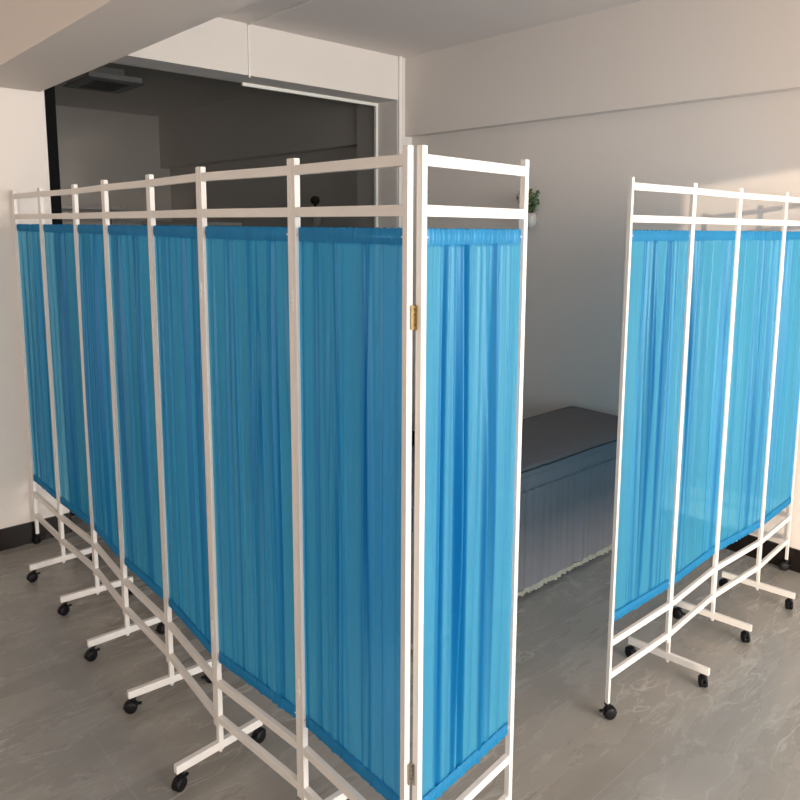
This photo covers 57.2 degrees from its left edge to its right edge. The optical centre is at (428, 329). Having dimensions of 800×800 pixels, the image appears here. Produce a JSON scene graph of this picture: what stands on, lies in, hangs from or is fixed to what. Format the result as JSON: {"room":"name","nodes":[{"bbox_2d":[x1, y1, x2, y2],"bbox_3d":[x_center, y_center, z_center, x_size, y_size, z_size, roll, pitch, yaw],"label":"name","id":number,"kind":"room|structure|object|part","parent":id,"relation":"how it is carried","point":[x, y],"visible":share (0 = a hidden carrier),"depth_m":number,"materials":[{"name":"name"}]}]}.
{"room":"examination room","nodes":[
{"label":"examination room","id":0,"kind":"room"},
{"bbox_2d":[56,105,171,225],"bbox_3d":[-6.752,-0.528,5.023,10.269,2.855,0.200,-7,11,-43],"label":"wall","id":1,"kind":"structure","parent":0,"point":[94,146],"depth_m":7.85,"materials":[{"name":"paint"}]},
{"bbox_2d":[0,17,411,528],"bbox_3d":[-4.032,-0.104,2.157,10.269,2.855,0.472,-7,11,-43],"label":"wall","id":2,"kind":"structure","parent":0,"point":[217,48],"depth_m":4.17,"materials":[{"name":"paint"}]},
{"bbox_2d":[44,86,74,515],"bbox_3d":[-1.253,-0.293,4.784,2.334,2.557,0.042,-7,11,-43],"label":"door frame","id":3,"kind":"structure","parent":2,"relation":"in","point":[49,94],"depth_m":3.93,"materials":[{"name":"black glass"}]},
{"bbox_2d":[247,23,250,77],"bbox_3d":[-1.076,-1.672,4.397,0.012,0.310,0.008,-7,11,-43],"label":"trim","id":4,"kind":"structure","parent":2,"relation":"attached to","point":[248,26],"depth_m":4.39,"materials":[{"name":"white plastic"}]},
{"bbox_2d":[248,0,314,24],"bbox_3d":[1.691,-1.390,1.462,0.012,0.010,8.090,-7,11,-43],"label":"trim","id":5,"kind":"structure","parent":2,"relation":"attached to","point":[307,1],"depth_m":4.11,"materials":[{"name":"white plastic"}]},
{"bbox_2d":[241,82,377,227],"bbox_3d":[-0.790,-0.344,5.188,1.102,2.557,0.022,-7,11,-43],"label":"trim","id":6,"kind":"structure","parent":2,"relation":"attached to","point":[375,105],"depth_m":5.27,"materials":[{"name":"white plastic"}]},
{"bbox_2d":[397,56,401,227],"bbox_3d":[-0.214,-0.571,5.371,0.022,2.743,0.018,-7,11,-43],"label":"trim","id":7,"kind":"structure","parent":2,"relation":"attached to","point":[399,57],"depth_m":5.25,"materials":[{"name":"white plastic"}]},
{"bbox_2d":[55,0,641,116],"bbox_3d":[-2.494,-1.355,0.345,10.669,0.150,12.600,-7,11,-43],"label":"ceiling","id":8,"kind":"structure","parent":0,"point":[404,28],"depth_m":4.44,"materials":[{"name":"paint"}]},
{"bbox_2d":[63,66,144,93],"bbox_3d":[-2.540,-1.964,5.729,0.430,0.126,0.550,-7,11,-43],"label":"air conditioner","id":9,"kind":"object","parent":8,"relation":"attached to","point":[101,79],"depth_m":5.64,"materials":[{"name":"white plastic"}]},
{"bbox_3d":[-2.540,-1.911,5.737,0.430,0.012,0.550,-7,11,-43],"label":"panel","id":10,"kind":"part","parent":9,"relation":"part of","materials":[{"name":"white plastic"}]},
{"bbox_2d":[78,80,129,91],"bbox_3d":[-2.541,-1.904,5.738,0.260,0.004,0.388,-7,11,-43],"label":"ceiling vent","id":11,"kind":"object","parent":9,"relation":"in","point":[100,85],"depth_m":5.72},
{"bbox_3d":[-2.540,-1.972,5.728,0.400,0.111,0.520,-7,11,-43],"label":"casing","id":12,"kind":"part","parent":9,"relation":"part of","materials":[{"name":"white plastic"}]},
{"bbox_2d":[0,0,256,91],"bbox_3d":[0.721,-1.009,0.598,0.305,0.545,8.090,-7,11,-43],"label":"beam","id":13,"kind":"structure","parent":8,"relation":"attached to","point":[45,44],"depth_m":2.62,"materials":[{"name":"paint"}]},
{"bbox_2d":[158,90,356,168],"bbox_3d":[-1.725,-1.901,6.930,0.111,0.565,3.638,-7,11,-43],"label":"beam right back room","id":14,"kind":"structure","parent":8,"relation":"attached to","point":[267,123],"depth_m":6.70,"materials":[{"name":"paint"}]},
{"bbox_2d":[405,0,799,136],"bbox_3d":[2.627,-1.238,2.372,0.071,0.545,8.090,-7,11,-43],"label":"beam","id":15,"kind":"structure","parent":8,"relation":"attached to","point":[643,54],"depth_m":4.03,"materials":[{"name":"paint"}]},
{"bbox_2d":[0,445,799,799],"bbox_3d":[-2.522,1.606,0.756,10.669,0.120,12.600,-7,11,-43],"label":"floor","id":16,"kind":"structure","parent":0,"point":[66,733],"depth_m":2.56,"materials":[{"name":"tile"}]},
{"bbox_2d":[62,205,124,224],"bbox_3d":[-3.519,-0.364,7.678,0.624,1.860,0.296,-7,11,-43],"label":"metal rack","id":17,"kind":"object","parent":16,"relation":"on","point":[112,208],"visible":0.21,"depth_m":7.57,"materials":[{"name":"grey metal"}]},
{"bbox_2d":[62,206,123,208],"bbox_3d":[-3.510,-1.256,7.555,0.624,0.020,0.296,-7,11,-43],"label":"shelf","id":18,"kind":"object","parent":17,"relation":"attached to","point":[80,207],"depth_m":7.48,"materials":[{"name":"grey metal"}]},
{"bbox_3d":[-3.392,-0.405,7.980,0.024,1.860,0.024,-7,11,-43],"label":"post","id":19,"kind":"part","parent":17,"relation":"part of","materials":[{"name":"white metal"}]},
{"bbox_3d":[-3.208,-0.376,7.785,0.024,1.860,0.024,-7,11,-43],"label":"post","id":20,"kind":"part","parent":17,"relation":"part of","materials":[{"name":"white metal"}]},
{"bbox_2d":[142,222,241,226],"bbox_3d":[-2.514,-0.295,7.761,0.385,1.660,1.550,-7,11,-43],"label":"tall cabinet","id":21,"kind":"object","parent":16,"relation":"on","point":[215,224],"visible":0.16,"depth_m":7.21,"materials":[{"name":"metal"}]},
{"bbox_2d":[12,145,528,799],"bbox_3d":[-0.981,0.384,2.594,3.126,1.812,0.628,7,10,39],"label":"folding screen","id":22,"kind":"object","parent":16,"relation":"on","point":[228,409],"visible":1,"depth_m":1.86,"materials":[{"name":"blue fabric"}]},
{"bbox_3d":[-1.886,-0.630,3.442,0.015,0.023,0.390,-7,11,-43],"label":"rail","id":23,"kind":"part","parent":22,"relation":"part of","materials":[{"name":"white metal"}]},
{"bbox_3d":[-2.033,0.193,3.706,0.016,1.762,0.016,-7,11,-43],"label":"post","id":24,"kind":"part","parent":22,"relation":"part of","materials":[{"name":"white metal"}]},
{"bbox_3d":[-1.887,-0.532,3.456,0.015,0.023,0.390,-7,11,-43],"label":"rail","id":25,"kind":"part","parent":22,"relation":"part of","materials":[{"name":"white metal"}]},
{"bbox_2d":[17,224,56,499],"bbox_3d":[-1.884,0.152,3.560,0.057,1.315,0.387,-7,11,-43],"label":"curtain","id":26,"kind":"object","parent":22,"relation":"hanging from","point":[29,242],"depth_m":3.56,"materials":[{"name":"blue fabric"}]},
{"bbox_3d":[-1.901,0.870,3.651,0.015,0.023,0.390,-7,11,-43],"label":"rail","id":27,"kind":"part","parent":22,"relation":"part of","materials":[{"name":"white metal"}]},
{"bbox_3d":[-1.902,0.988,3.667,0.015,0.023,0.390,-7,11,-43],"label":"rail","id":28,"kind":"part","parent":22,"relation":"part of","materials":[{"name":"white metal"}]},
{"bbox_3d":[-1.755,0.201,3.409,0.016,1.690,0.016,-7,11,-43],"label":"post","id":29,"kind":"part","parent":22,"relation":"part of","materials":[{"name":"white metal"}]},
{"bbox_3d":[-1.744,0.244,3.402,0.016,1.773,0.016,-7,11,-43],"label":"post","id":30,"kind":"part","parent":22,"relation":"part of","materials":[{"name":"white metal"}]},
{"bbox_3d":[-1.593,-0.585,3.142,0.015,0.023,0.391,-7,11,-44],"label":"rail","id":31,"kind":"part","parent":22,"relation":"part of","materials":[{"name":"white metal"}]},
{"bbox_3d":[-1.594,-0.487,3.155,0.015,0.023,0.391,-7,11,-44],"label":"rail","id":32,"kind":"part","parent":22,"relation":"part of","materials":[{"name":"white metal"}]},
{"bbox_2d":[43,224,89,524],"bbox_3d":[-1.600,0.198,3.251,0.035,1.315,0.388,-7,11,-43],"label":"curtain","id":33,"kind":"object","parent":22,"relation":"hanging from","point":[60,277],"depth_m":3.24,"materials":[{"name":"blue fabric"}]},
{"bbox_3d":[-1.607,0.914,3.350,0.015,0.023,0.391,-7,11,-44],"label":"rail","id":34,"kind":"part","parent":22,"relation":"part of","materials":[{"name":"white metal"}]},
{"bbox_3d":[-1.608,1.032,3.366,0.015,0.023,0.391,-7,11,-44],"label":"rail","id":35,"kind":"part","parent":22,"relation":"part of","materials":[{"name":"white metal"}]},
{"bbox_3d":[-1.457,0.245,3.112,0.016,1.690,0.016,-7,11,-43],"label":"post","id":36,"kind":"part","parent":22,"relation":"part of","materials":[{"name":"white metal"}]},
{"bbox_3d":[-1.446,0.288,3.105,0.016,1.773,0.016,-7,11,-43],"label":"post","id":37,"kind":"part","parent":22,"relation":"part of","materials":[{"name":"white metal"}]},
{"bbox_3d":[-1.312,-0.540,2.832,0.015,0.023,0.386,-6,10,-39],"label":"rail","id":38,"kind":"part","parent":22,"relation":"part of","materials":[{"name":"white metal"}]},
{"bbox_3d":[-1.313,-0.442,2.846,0.015,0.023,0.386,-6,10,-39],"label":"rail","id":39,"kind":"part","parent":22,"relation":"part of","materials":[{"name":"white metal"}]},
{"bbox_2d":[77,224,119,559],"bbox_3d":[-1.322,0.243,2.939,0.054,1.315,0.382,-7,11,-43],"label":"curtain","id":40,"kind":"object","parent":22,"relation":"hanging from","point":[91,253],"depth_m":2.92,"materials":[{"name":"blue fabric"}]},
{"bbox_3d":[-1.327,0.960,3.041,0.015,0.023,0.386,-6,10,-39],"label":"rail","id":41,"kind":"part","parent":22,"relation":"part of","materials":[{"name":"white metal"}]},
{"bbox_3d":[-1.328,1.078,3.057,0.015,0.023,0.386,-6,10,-39],"label":"rail","id":42,"kind":"part","parent":22,"relation":"part of","materials":[{"name":"white metal"}]},
{"bbox_3d":[-1.194,0.292,2.790,0.016,1.690,0.016,-7,11,-43],"label":"post","id":43,"kind":"part","parent":22,"relation":"part of","materials":[{"name":"white metal"}]},
{"bbox_3d":[-1.183,0.335,2.783,0.016,1.773,0.016,-7,11,-43],"label":"post","id":44,"kind":"part","parent":22,"relation":"part of","materials":[{"name":"white metal"}]},
{"bbox_3d":[-1.039,-0.493,2.517,0.015,0.023,0.390,-7,11,-42],"label":"rail","id":45,"kind":"part","parent":22,"relation":"part of","materials":[{"name":"white metal"}]},
{"bbox_3d":[-1.040,-0.395,2.531,0.015,0.023,0.390,-7,11,-42],"label":"rail","id":46,"kind":"part","parent":22,"relation":"part of","materials":[{"name":"white metal"}]},
{"bbox_2d":[108,225,163,599],"bbox_3d":[-1.042,0.289,2.630,0.044,1.315,0.387,-7,11,-43],"label":"curtain","id":47,"kind":"object","parent":22,"relation":"hanging from","point":[130,299],"depth_m":2.62,"materials":[{"name":"blue fabric"}]},
{"bbox_3d":[-1.053,1.006,2.725,0.015,0.023,0.390,-7,11,-42],"label":"rail","id":48,"kind":"part","parent":22,"relation":"part of","materials":[{"name":"white metal"}]},
{"bbox_3d":[-1.054,1.124,2.742,0.015,0.023,0.390,-7,11,-42],"label":"rail","id":49,"kind":"part","parent":22,"relation":"part of","materials":[{"name":"white metal"}]},
{"bbox_3d":[-0.910,0.338,2.481,0.016,1.690,0.016,-7,11,-43],"label":"post","id":50,"kind":"part","parent":22,"relation":"part of","materials":[{"name":"white metal"}]},
{"bbox_3d":[-0.900,0.381,2.474,0.016,1.773,0.016,-6,10,-38],"label":"post","id":51,"kind":"part","parent":22,"relation":"part of","materials":[{"name":"white metal"}]},
{"bbox_3d":[-0.765,-0.447,2.200,0.015,0.023,0.389,-6,10,-38],"label":"rail","id":52,"kind":"part","parent":22,"relation":"part of","materials":[{"name":"white metal"}]},
{"bbox_3d":[-0.766,-0.348,2.213,0.015,0.023,0.389,-6,10,-38],"label":"rail","id":53,"kind":"part","parent":22,"relation":"part of","materials":[{"name":"white metal"}]},
{"bbox_2d":[153,225,211,654],"bbox_3d":[-0.771,0.336,2.310,0.029,1.315,0.386,-6,10,-38],"label":"curtain","id":54,"kind":"object","parent":22,"relation":"hanging from","point":[177,302],"depth_m":2.30,"materials":[{"name":"blue fabric"}]},
{"bbox_3d":[-0.780,1.053,2.408,0.015,0.023,0.389,-6,10,-38],"label":"rail","id":55,"kind":"part","parent":22,"relation":"part of","materials":[{"name":"white metal"}]},
{"bbox_3d":[-0.781,1.171,2.424,0.015,0.023,0.389,-6,10,-38],"label":"rail","id":56,"kind":"part","parent":22,"relation":"part of","materials":[{"name":"white metal"}]},
{"bbox_3d":[-0.647,0.386,2.156,0.016,1.690,0.016,-6,10,-38],"label":"post","id":57,"kind":"part","parent":22,"relation":"part of","materials":[{"name":"white metal"}]},
{"bbox_3d":[-0.636,0.428,2.150,0.016,1.773,0.016,-7,11,-43],"label":"post","id":58,"kind":"part","parent":22,"relation":"part of","materials":[{"name":"white metal"}]},
{"bbox_3d":[-0.478,-0.402,1.896,0.390,0.023,0.015,8,11,42],"label":"rail","id":59,"kind":"part","parent":22,"relation":"part of","materials":[{"name":"white metal"}]},
{"bbox_3d":[-0.479,-0.304,1.909,0.390,0.023,0.015,8,11,42],"label":"rail","id":60,"kind":"part","parent":22,"relation":"part of","materials":[{"name":"white metal"}]},
{"bbox_2d":[205,226,295,717],"bbox_3d":[-0.484,0.381,2.006,0.387,1.315,0.025,8,11,43],"label":"curtain","id":61,"kind":"object","parent":22,"relation":"hanging from","point":[249,375],"depth_m":1.99,"materials":[{"name":"blue fabric"}]},
{"bbox_3d":[-0.492,1.098,2.104,0.390,0.023,0.015,8,11,42],"label":"rail","id":62,"kind":"part","parent":22,"relation":"part of","materials":[{"name":"white metal"}]},
{"bbox_3d":[-0.494,1.216,2.120,0.390,0.023,0.015,8,11,42],"label":"rail","id":63,"kind":"part","parent":22,"relation":"part of","materials":[{"name":"white metal"}]},
{"bbox_3d":[-0.337,0.428,1.873,0.016,1.690,0.016,-7,11,-43],"label":"post","id":64,"kind":"part","parent":22,"relation":"part of","materials":[{"name":"white metal"}]},
{"bbox_3d":[-0.325,0.471,1.867,0.016,1.773,0.016,-7,11,-43],"label":"post","id":65,"kind":"part","parent":22,"relation":"part of","materials":[{"name":"white metal"}]},
{"bbox_3d":[-0.194,1.260,1.824,0.015,0.023,0.394,-7,11,-42],"label":"rail","id":66,"kind":"part","parent":22,"relation":"part of","materials":[{"name":"white metal"}]},
{"bbox_3d":[-0.193,1.142,1.808,0.019,0.023,0.394,-7,11,-43],"label":"rail","id":67,"kind":"part","parent":22,"relation":"part of","materials":[{"name":"white metal"}]},
{"bbox_3d":[-0.178,-0.358,1.599,0.015,0.023,0.394,-7,11,-42],"label":"rail","id":68,"kind":"part","parent":22,"relation":"part of","materials":[{"name":"white metal"}]},
{"bbox_3d":[-0.179,-0.260,1.613,0.015,0.023,0.394,-7,11,-42],"label":"rail","id":69,"kind":"part","parent":22,"relation":"part of","materials":[{"name":"white metal"}]},
{"bbox_2d":[298,227,402,799],"bbox_3d":[-0.184,0.425,1.710,0.027,1.315,0.391,-7,11,-43],"label":"curtain","id":70,"kind":"object","parent":22,"relation":"hanging from","point":[350,280],"depth_m":1.69,"materials":[{"name":"blue fabric"}]},
{"bbox_3d":[-0.047,0.474,1.563,0.016,1.690,0.016,-7,11,-43],"label":"post","id":71,"kind":"part","parent":22,"relation":"part of","materials":[{"name":"white metal"}]},
{"bbox_3d":[-0.020,0.515,1.566,0.016,1.773,0.016,7,10,40],"label":"post","id":72,"kind":"part","parent":22,"relation":"part of","materials":[{"name":"white metal"}]},
{"bbox_2d":[422,228,520,799],"bbox_3d":[0.097,0.429,1.699,0.041,1.315,0.351,7,10,37],"label":"curtain","id":73,"kind":"object","parent":22,"relation":"hanging from","point":[471,278],"depth_m":1.68,"materials":[{"name":"blue fabric"}]},
{"bbox_3d":[0.107,-0.255,1.602,0.015,0.023,0.354,7,10,40],"label":"rail","id":74,"kind":"part","parent":22,"relation":"part of","materials":[{"name":"white metal"}]},
{"bbox_3d":[0.108,-0.353,1.588,0.015,0.023,0.354,7,10,40],"label":"rail","id":75,"kind":"part","parent":22,"relation":"part of","materials":[{"name":"white metal"}]},
{"bbox_3d":[0.093,1.146,1.796,0.353,0.023,0.055,-7,11,-43],"label":"rail","id":76,"kind":"part","parent":22,"relation":"part of","materials":[{"name":"white metal"}]},
{"bbox_3d":[0.092,1.264,1.813,0.015,0.023,0.354,7,10,40],"label":"rail","id":77,"kind":"part","parent":22,"relation":"part of","materials":[{"name":"white metal"}]},
{"bbox_3d":[0.219,0.473,1.845,0.016,1.762,0.016,7,10,40],"label":"post","id":78,"kind":"part","parent":22,"relation":"part of","materials":[{"name":"white metal"}]},
{"bbox_2d":[410,406,617,648],"bbox_3d":[0.398,0.859,3.683,1.898,0.610,0.687,-7,11,-43],"label":"bed","id":79,"kind":"object","parent":16,"relation":"on","point":[568,454],"visible":0.34,"depth_m":3.53,"materials":[{"name":"grey fabric"}]},
{"bbox_3d":[0.395,1.130,3.720,1.898,0.030,0.687,-7,11,-43],"label":"lace trim","id":80,"kind":"part","parent":79,"relation":"part of","materials":[{"name":"fabric"}]},
{"bbox_3d":[0.408,0.610,3.656,1.852,0.110,0.615,-7,11,-43],"label":"mattress","id":81,"kind":"part","parent":79,"relation":"part of","materials":[{"name":"grey fabric"}]},
{"bbox_2d":[599,177,799,719],"bbox_3d":[1.193,0.359,2.937,1.651,1.819,0.368,-7,11,-43],"label":"folding screen","id":82,"kind":"object","parent":16,"relation":"on","point":[709,406],"visible":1,"depth_m":2.75,"materials":[{"name":"blue fabric"}]},
{"bbox_3d":[0.620,0.402,2.381,0.012,1.762,0.013,-7,11,-43],"label":"post","id":83,"kind":"part","parent":82,"relation":"part of","materials":[{"name":"white metal"}]},
{"bbox_3d":[0.753,1.159,2.614,0.367,0.023,0.013,-7,11,-42],"label":"rail","id":84,"kind":"part","parent":82,"relation":"part of","materials":[{"name":"white metal"}]},
{"bbox_3d":[0.754,1.041,2.598,0.367,0.023,0.013,-7,11,-42],"label":"rail","id":85,"kind":"part","parent":82,"relation":"part of","materials":[{"name":"white metal"}]},
{"bbox_2d":[614,230,689,620],"bbox_3d":[0.763,0.325,2.495,0.364,1.315,0.038,-7,11,-43],"label":"curtain","id":86,"kind":"object","parent":82,"relation":"hanging from","point":[656,300],"depth_m":2.49,"materials":[{"name":"blue fabric"}]},
{"bbox_3d":[0.767,-0.360,2.403,0.367,0.023,0.013,-7,11,-42],"label":"rail","id":87,"kind":"part","parent":82,"relation":"part of","materials":[{"name":"white metal"}]},
{"bbox_3d":[0.768,-0.458,2.389,0.367,0.023,0.013,-7,11,-42],"label":"rail","id":88,"kind":"part","parent":82,"relation":"part of","materials":[{"name":"white metal"}]},
{"bbox_3d":[0.901,0.335,2.628,0.012,1.690,0.013,-7,11,-43],"label":"post","id":89,"kind":"part","parent":82,"relation":"part of","materials":[{"name":"white metal"}]},
{"bbox_3d":[0.910,0.375,2.643,0.013,1.773,0.012,8,11,43],"label":"post","id":90,"kind":"part","parent":82,"relation":"part of","materials":[{"name":"white metal"}]},
{"bbox_3d":[1.039,1.123,2.892,0.013,0.023,0.386,8,11,43],"label":"rail","id":91,"kind":"part","parent":82,"relation":"part of","materials":[{"name":"white metal"}]},
{"bbox_3d":[1.040,1.005,2.876,0.013,0.023,0.386,8,11,43],"label":"rail","id":92,"kind":"part","parent":82,"relation":"part of","materials":[{"name":"white metal"}]},
{"bbox_2d":[674,230,735,583],"bbox_3d":[1.048,0.288,2.775,0.020,1.315,0.382,8,11,43],"label":"curtain","id":93,"kind":"object","parent":82,"relation":"hanging from","point":[712,288],"depth_m":2.77,"materials":[{"name":"blue fabric"}]},
{"bbox_3d":[1.054,-0.396,2.681,0.013,0.023,0.386,8,11,43],"label":"rail","id":94,"kind":"part","parent":82,"relation":"part of","materials":[{"name":"white metal"}]},
{"bbox_3d":[1.055,-0.494,2.667,0.013,0.023,0.386,8,11,43],"label":"rail","id":95,"kind":"part","parent":82,"relation":"part of","materials":[{"name":"white metal"}]},
{"bbox_3d":[1.184,0.296,2.922,0.013,1.690,0.012,8,11,43],"label":"post","id":96,"kind":"part","parent":82,"relation":"part of","materials":[{"name":"white metal"}]},
{"bbox_3d":[1.193,0.336,2.937,0.012,1.773,0.014,-7,11,-43],"label":"post","id":97,"kind":"part","parent":82,"relation":"part of","materials":[{"name":"white metal"}]},
{"bbox_3d":[1.334,1.087,3.171,0.381,0.023,0.013,-6,10,-41],"label":"rail","id":98,"kind":"part","parent":82,"relation":"part of","materials":[{"name":"white metal"}]},
{"bbox_3d":[1.335,0.969,3.155,0.381,0.023,0.013,-6,10,-41],"label":"rail","id":99,"kind":"part","parent":82,"relation":"part of","materials":[{"name":"white metal"}]},
{"bbox_2d":[719,231,781,549],"bbox_3d":[1.343,0.253,3.055,0.378,1.315,0.029,-6,10,-41],"label":"curtain","id":100,"kind":"object","parent":82,"relation":"hanging from","point":[758,279],"depth_m":3.05,"materials":[{"name":"blue fabric"}]},
{"bbox_3d":[1.349,-0.432,2.961,0.381,0.023,0.013,-6,10,-41],"label":"rail","id":101,"kind":"part","parent":82,"relation":"part of","materials":[{"name":"white metal"}]},
{"bbox_3d":[1.350,-0.530,2.947,0.381,0.023,0.013,-6,10,-41],"label":"rail","id":102,"kind":"part","parent":82,"relation":"part of","materials":[{"name":"white metal"}]},
{"bbox_3d":[1.490,0.263,3.187,0.012,1.690,0.014,-7,11,-43],"label":"post","id":103,"kind":"part","parent":82,"relation":"part of","materials":[{"name":"white metal"}]},
{"bbox_3d":[1.500,0.302,3.202,0.013,1.773,0.014,-7,11,-43],"label":"post","id":104,"kind":"part","parent":82,"relation":"part of","materials":[{"name":"white metal"}]},
{"bbox_3d":[1.628,1.051,3.451,0.013,0.023,0.385,8,11,43],"label":"rail","id":105,"kind":"part","parent":82,"relation":"part of","materials":[{"name":"white metal"}]},
{"bbox_3d":[1.629,0.933,3.435,0.013,0.023,0.385,8,11,43],"label":"rail","id":106,"kind":"part","parent":82,"relation":"part of","materials":[{"name":"white metal"}]},
{"bbox_2d":[764,231,799,524],"bbox_3d":[1.635,0.216,3.337,0.381,1.315,0.029,-7,11,-44],"label":"curtain","id":107,"kind":"object","parent":82,"relation":"hanging from","point":[785,406],"depth_m":3.32,"materials":[{"name":"blue fabric"}]},
{"bbox_3d":[1.772,0.260,3.487,0.013,1.762,0.012,8,11,43],"label":"post","id":108,"kind":"part","parent":82,"relation":"part of","materials":[{"name":"white metal"}]},
{"bbox_3d":[1.643,-0.468,3.240,0.013,0.023,0.385,8,11,43],"label":"rail","id":109,"kind":"part","parent":82,"relation":"part of","materials":[{"name":"white metal"}]},
{"bbox_3d":[1.644,-0.566,3.227,0.013,0.023,0.385,8,11,43],"label":"rail","id":110,"kind":"part","parent":82,"relation":"part of","materials":[{"name":"white metal"}]},
{"bbox_2d":[170,90,799,549],"bbox_3d":[1.308,-0.325,4.105,0.200,2.855,12.600,-7,11,-43],"label":"wall","id":111,"kind":"structure","parent":0,"point":[581,168],"depth_m":4.36,"materials":[{"name":"paint"}]},
{"bbox_2d":[310,196,321,225],"bbox_3d":[-0.952,-1.006,6.232,0.083,0.257,0.111,-7,11,-43],"label":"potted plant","id":112,"kind":"object","parent":111,"relation":"attached to","point":[317,221],"visible":0.79,"depth_m":6.20,"materials":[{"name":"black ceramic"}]},
{"bbox_3d":[-0.963,-1.076,6.234,0.079,0.119,0.079,-7,11,-43],"label":"knob","id":113,"kind":"part","parent":112,"relation":"part of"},
{"bbox_2d":[515,189,539,228],"bbox_3d":[0.629,-0.748,4.543,0.115,0.250,0.187,-7,11,-43],"label":"potted plant","id":114,"kind":"object","parent":111,"relation":"attached to","point":[532,219],"visible":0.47,"depth_m":4.53,"materials":[{"name":"green plant"}]},
{"bbox_3d":[0.632,-0.675,4.570,0.088,0.098,0.088,-7,11,-43],"label":"pot","id":115,"kind":"part","parent":114,"relation":"part of","materials":[{"name":"white ceramic"}]},
{"bbox_2d":[412,431,799,572],"bbox_3d":[2.624,1.262,2.740,0.012,0.112,8.090,-7,11,-43],"label":"baseboard","id":116,"kind":"structure","parent":111,"relation":"attached to","point":[768,546],"depth_m":3.69,"materials":[{"name":"black tile"}]},
{"bbox_3d":[-6.324,0.590,-3.003,0.200,2.855,12.600,-7,11,-43],"label":"wall","id":117,"kind":"structure","parent":0,"visible":0},
{"bbox_2d":[0,512,71,550],"bbox_3d":[-4.780,1.388,1.332,7.797,0.112,0.012,-7,11,-43],"label":"baseboard","id":118,"kind":"structure","parent":117,"relation":"attached to","point":[21,534],"depth_m":3.82,"materials":[{"name":"black tile"}]}
]}

